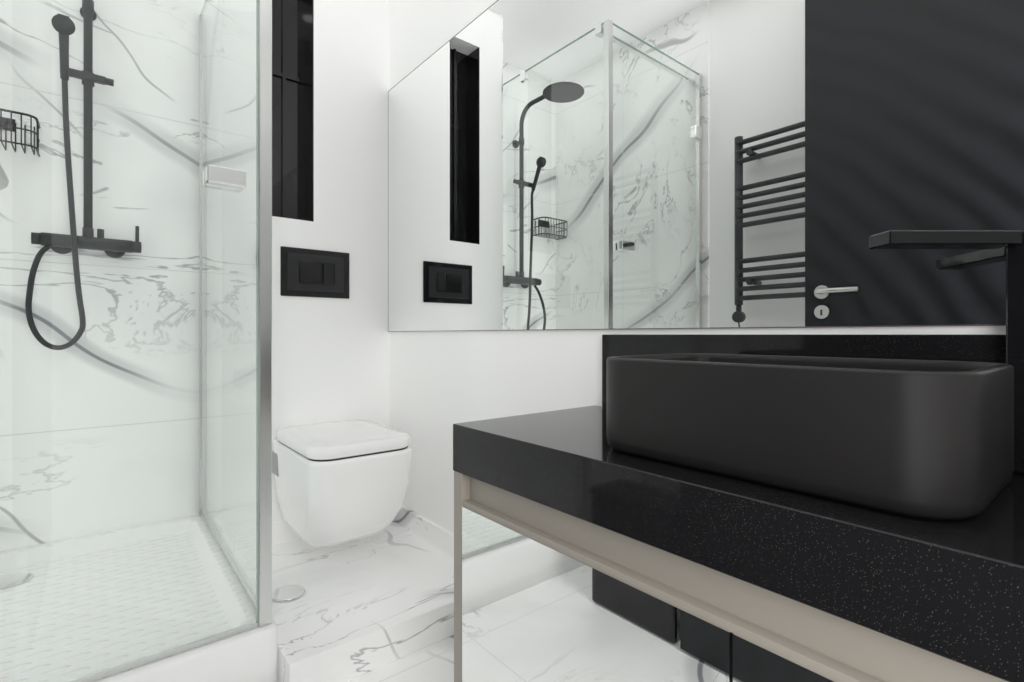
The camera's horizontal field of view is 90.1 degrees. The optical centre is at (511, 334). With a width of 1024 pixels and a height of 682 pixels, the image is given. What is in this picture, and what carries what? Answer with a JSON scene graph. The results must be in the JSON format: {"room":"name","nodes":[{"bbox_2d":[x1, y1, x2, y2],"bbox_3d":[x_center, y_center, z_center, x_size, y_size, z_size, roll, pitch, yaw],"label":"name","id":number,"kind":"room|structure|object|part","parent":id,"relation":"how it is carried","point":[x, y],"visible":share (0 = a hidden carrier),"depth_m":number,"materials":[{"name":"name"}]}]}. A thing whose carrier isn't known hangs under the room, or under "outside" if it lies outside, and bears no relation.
{"room":"bathroom","nodes":[
{"label":"bathroom","id":0,"kind":"room"},
{"bbox_2d":[0,0,204,550],"bbox_3d":[-1.580,-0.381,1.926,0.740,2.550,0.100,0,0,-39],"label":"wall","id":1,"kind":"structure","parent":0,"point":[80,361],"depth_m":1.91,"materials":[{"name":"stone"}]},
{"bbox_2d":[0,108,40,156],"bbox_3d":[-1.704,-0.681,1.680,0.221,0.115,0.124,0,0,-39],"label":"basket","id":2,"kind":"object","parent":1,"relation":"attached to","point":[4,121],"depth_m":1.71,"materials":[{"name":"grey metal"}]},
{"bbox_2d":[50,246,71,253],"bbox_3d":[-1.609,-0.321,1.827,0.066,0.066,0.012,0,0,-39],"label":"rosette","id":3,"kind":"object","parent":1,"relation":"attached to","point":[59,250],"depth_m":1.82,"materials":[{"name":"grey metal"}]},
{"bbox_2d":[80,7,96,20],"bbox_3d":[-1.554,-1.176,1.875,0.048,0.048,0.010,0,0,-39],"label":"rosette","id":4,"kind":"object","parent":1,"relation":"attached to","point":[94,15],"depth_m":1.88,"materials":[{"name":"grey metal"}]},
{"bbox_2d":[105,251,124,257],"bbox_3d":[-1.493,-0.321,1.922,0.066,0.066,0.012,0,0,-39],"label":"rosette","id":5,"kind":"object","parent":1,"relation":"attached to","point":[114,255],"depth_m":1.92,"materials":[{"name":"grey metal"}]},
{"bbox_2d":[252,161,255,212],"bbox_3d":[-1.127,-0.944,2.066,0.140,0.985,0.455,0,0,-39],"label":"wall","id":6,"kind":"structure","parent":0,"point":[255,191],"depth_m":1.91,"materials":[{"name":"white paint"}]},
{"bbox_2d":[249,213,388,522],"bbox_3d":[-0.932,0.222,2.224,0.640,1.345,0.455,0,0,-39],"label":"wall","id":7,"kind":"structure","parent":0,"point":[330,359],"depth_m":2.08,"materials":[{"name":"white paint"}]},
{"bbox_2d":[272,521,298,543],"bbox_3d":[-0.778,0.756,2.048,0.598,0.075,0.012,0,0,-39],"label":"skirt","id":8,"kind":"object","parent":7,"relation":"attached to","point":[282,531],"depth_m":1.96,"materials":[{"name":"stone"}]},
{"bbox_2d":[280,246,348,298],"bbox_3d":[-0.780,-0.244,2.043,0.270,0.190,0.018,0,0,-39],"label":"flush plate","id":9,"kind":"object","parent":7,"relation":"attached to","point":[313,273],"visible":1,"depth_m":2.03,"materials":[{"name":"black plastic"}]},
{"bbox_2d":[272,420,411,547],"bbox_3d":[-0.621,0.539,1.847,0.356,0.390,0.520,0,0,-39],"label":"toilet","id":10,"kind":"object","parent":7,"relation":"attached to","point":[341,482],"visible":1,"depth_m":1.67,"materials":[{"name":"white ceramic"}]},
{"bbox_3d":[-0.608,0.366,1.831,0.356,0.043,0.461,0,0,-39],"label":"lid","id":11,"kind":"part","parent":10,"relation":"part of","materials":[{"name":"white ceramic"}]},
{"bbox_2d":[314,0,388,231],"bbox_3d":[-0.810,-0.944,2.323,0.325,0.985,0.455,0,0,-39],"label":"wall","id":12,"kind":"structure","parent":0,"point":[351,63],"depth_m":2.14,"materials":[{"name":"white paint"}]},
{"bbox_2d":[272,520,453,681],"bbox_3d":[-0.537,0.844,1.738,0.639,0.100,0.798,0,0,-39],"label":"floor","id":13,"kind":"structure","parent":0,"point":[360,607],"depth_m":1.51,"materials":[{"name":"stone"}]},
{"bbox_2d":[272,585,304,601],"bbox_3d":[-0.684,0.790,1.562,0.096,0.008,0.096,0,0,-39],"label":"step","id":14,"kind":"structure","parent":13,"relation":"on","point":[287,593],"depth_m":1.55,"materials":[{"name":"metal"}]},
{"bbox_2d":[372,0,388,7],"bbox_3d":[-0.932,-1.546,2.224,0.640,0.220,0.455,0,0,-39],"label":"ceiling","id":15,"kind":"structure","parent":0,"point":[385,3],"depth_m":2.23,"materials":[{"name":"white paint"}]},
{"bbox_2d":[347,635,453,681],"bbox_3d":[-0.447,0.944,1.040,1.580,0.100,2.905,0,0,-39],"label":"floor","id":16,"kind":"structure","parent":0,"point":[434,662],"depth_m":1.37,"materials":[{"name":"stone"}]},
{"bbox_2d":[0,514,277,681],"bbox_3d":[-1.204,0.813,1.470,0.730,0.162,1.079,0,0,-39],"label":"shower tray","id":17,"kind":"object","parent":16,"relation":"on","point":[250,655],"visible":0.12,"depth_m":1.42,"materials":[{"name":"white ceramic"}]},
{"bbox_2d":[0,0,271,681],"bbox_3d":[-1.206,-0.289,1.471,0.726,2.042,1.074,0,0,-39],"label":"shower enclosure","id":18,"kind":"object","parent":17,"relation":"on","point":[235,89],"visible":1,"depth_m":1.41,"materials":[{"name":"clear glass"}]},
{"bbox_3d":[-0.895,0.726,1.075,0.659,0.010,0.012,0,0,-39],"label":"seal door","id":19,"kind":"part","parent":18,"relation":"part of","materials":[{"name":"silver metal"}]},
{"bbox_3d":[-0.708,-0.376,1.252,0.083,0.040,0.030,0,0,-39],"label":"handle","id":20,"kind":"part","parent":18,"relation":"part of","materials":[{"name":"silver metal"}]},
{"bbox_3d":[-0.627,-0.287,1.295,0.030,2.038,0.027,0,0,-39],"label":"post","id":21,"kind":"part","parent":18,"relation":"part of","materials":[{"name":"silver metal"}]},
{"bbox_2d":[453,335,1023,681],"bbox_3d":[0.409,0.447,0.737,0.432,0.894,1.153,0,0,-39],"label":"bathroom vanity","id":22,"kind":"object","parent":16,"relation":"on","point":[584,551],"visible":0.77,"depth_m":0.66,"materials":[{"name":"black stone"}]},
{"bbox_2d":[606,353,1013,520],"bbox_3d":[0.388,0.109,0.736,0.300,0.146,0.460,0,0,-39],"label":"basin","id":23,"kind":"object","parent":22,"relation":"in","point":[927,439],"visible":1,"depth_m":0.57,"materials":[{"name":"black ceramic"}]},
{"bbox_2d":[869,230,1023,473],"bbox_3d":[0.606,0.023,0.657,0.188,0.318,0.211,0,0,-39],"label":"faucet","id":24,"kind":"object","parent":22,"relation":"on","point":[1012,241],"visible":0.83,"depth_m":0.67,"materials":[{"name":"black metal"}]},
{"bbox_3d":[0.570,-0.125,0.676,0.156,0.018,0.137,0,0,-39],"label":"spout","id":25,"kind":"part","parent":24,"relation":"part of","materials":[{"name":"black metal"}]},
{"bbox_2d":[389,0,1005,533],"bbox_3d":[0.128,-0.381,1.507,0.100,2.550,2.905,0,0,-39],"label":"wall","id":26,"kind":"structure","parent":0,"point":[441,384],"depth_m":1.81,"materials":[{"name":"white paint"}]},
{"bbox_2d":[394,506,453,556],"bbox_3d":[-0.293,0.756,1.935,0.012,0.075,0.797,0,0,-39],"label":"skirt","id":27,"kind":"object","parent":26,"relation":"attached to","point":[439,537],"visible":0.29,"depth_m":1.97,"materials":[{"name":"stone"}]},
{"bbox_2d":[388,0,1023,330],"bbox_3d":[0.183,-0.540,1.353,0.006,1.054,2.296,0,0,-39],"label":"mirror glass","id":28,"kind":"object","parent":26,"relation":"attached to","point":[589,164],"visible":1,"depth_m":1.07,"materials":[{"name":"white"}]},
{"bbox_2d":[388,324,1005,331],"bbox_3d":[0.183,-0.013,1.353,0.006,0.002,2.296,0,0,-39],"label":"mirror bottom trim","id":29,"kind":"object","parent":28,"relation":"attached to","point":[752,327],"visible":1,"depth_m":0.96,"materials":[{"name":"grey metal"}]},
{"bbox_2d":[602,335,1023,558],"bbox_3d":[0.583,0.091,0.852,0.019,0.182,1.112,0,0,-39],"label":"backsplash","id":30,"kind":"structure","parent":26,"relation":"attached to","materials":[{"name":"black stone"}]},
{"bbox_3d":[-1.042,-0.943,2.212,0.175,0.985,0.335,0,0,-39],"label":"wall","id":31,"kind":"structure","parent":0,"visible":0},
{"bbox_2d":[272,0,313,221],"bbox_3d":[-0.899,-0.944,2.036,0.175,0.985,0.119,0,0,-39],"label":"window niche","id":32,"kind":"object","parent":31,"relation":"attached to","point":[292,109],"visible":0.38,"depth_m":2.08,"materials":[{"name":"black"}]},
{"bbox_3d":[-0.584,-0.160,0.503,0.008,0.052,0.052,0,0,-39],"label":"rose","id":33,"kind":"object","parent":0,"visible":0},
{"bbox_2d":[0,164,8,189],"bbox_3d":[-0.518,-0.160,0.476,0.062,0.019,0.144,0,0,-39],"label":"lever","id":34,"kind":"object","parent":33,"relation":"attached to","point":[4,181],"visible":1,"depth_m":0.52,"materials":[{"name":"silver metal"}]},
{"bbox_3d":[-1.535,-1.176,1.852,0.018,0.017,0.052,0,0,-39],"label":"bracket","id":35,"kind":"object","parent":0,"visible":0},
{"bbox_2d":[82,0,93,13],"bbox_3d":[-1.518,-1.176,1.831,0.033,0.040,0.034,0,0,-39],"label":"clamp","id":36,"kind":"object","parent":35,"relation":"attached to","point":[87,5],"depth_m":1.82,"materials":[{"name":"grey metal"}]},
{"bbox_3d":[-1.592,-0.324,1.807,0.026,0.033,0.049,0,0,-39],"label":"shower rail","id":37,"kind":"object","parent":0,"visible":0},
{"bbox_2d":[31,232,141,252],"bbox_3d":[-1.516,-0.328,1.833,0.302,0.046,0.046,0,0,-39],"label":"mixer","id":38,"kind":"object","parent":37,"relation":"attached to","point":[87,245],"depth_m":1.82,"materials":[{"name":"grey metal"}]},
{"bbox_3d":[-1.624,-0.328,1.746,0.024,0.040,0.040,0,0,-39],"label":"shower rail mixer knob left","id":39,"kind":"part","parent":38,"relation":"part of","materials":[{"name":"black metal"}]},
{"bbox_2d":[25,79,85,349],"bbox_3d":[-1.569,-0.416,1.762,0.155,0.938,0.061,0,0,-39],"label":"hose","id":40,"kind":"object","parent":38,"relation":"attached to","point":[35,265],"depth_m":1.77,"materials":[{"name":"grey"}]},
{"bbox_2d":[51,10,113,227],"bbox_3d":[-1.373,-0.870,1.652,0.230,1.038,0.488,0,0,-39],"label":"column","id":41,"kind":"structure","parent":38,"relation":"attached to","point":[87,48],"depth_m":1.82,"materials":[{"name":"grey metal"}]},
{"bbox_2d":[82,70,93,86],"bbox_3d":[-1.518,-0.916,1.831,0.035,0.044,0.036,0,0,-39],"label":"clamp","id":42,"kind":"object","parent":41,"relation":"attached to","point":[89,82],"depth_m":1.82,"materials":[{"name":"grey metal"}]},
{"bbox_2d":[69,68,105,84],"bbox_3d":[-1.517,-0.916,1.810,0.125,0.024,0.024,0,0,-39],"label":"slider","id":43,"kind":"object","parent":42,"relation":"attached to","point":[82,74],"depth_m":1.81,"materials":[{"name":"grey metal"}]},
{"bbox_2d":[57,13,68,79],"bbox_3d":[-1.517,-0.973,1.732,0.030,0.193,0.108,0,0,-39],"label":"shower","id":44,"kind":"object","parent":43,"relation":"attached to","point":[65,68],"depth_m":1.73,"materials":[{"name":"grey metal"}]},
{"bbox_2d":[82,227,93,237],"bbox_3d":[-1.518,-0.361,1.831,0.031,0.040,0.032,0,0,-39],"label":"mixer","id":45,"kind":"object","parent":38,"relation":"attached to","point":[87,233],"depth_m":1.82,"materials":[{"name":"grey metal"}]},
{"bbox_2d":[97,229,103,237],"bbox_3d":[-1.491,-0.363,1.854,0.020,0.035,0.020,0,0,-39],"label":"mixer","id":46,"kind":"object","parent":38,"relation":"attached to","point":[100,232],"depth_m":1.85,"materials":[{"name":"grey metal"}]},
{"bbox_3d":[-1.409,-0.328,1.920,0.027,0.042,0.042,0,0,-39],"label":"shower rail mixer knob right","id":47,"kind":"part","parent":38,"relation":"part of","materials":[{"name":"black metal"}]},
{"bbox_2d":[135,226,138,241],"bbox_3d":[-1.407,-0.373,1.920,0.011,0.066,0.016,0,0,-39],"label":"lever","id":48,"kind":"object","parent":38,"relation":"attached to","point":[136,233],"depth_m":1.92,"materials":[{"name":"grey metal"}]}
]}

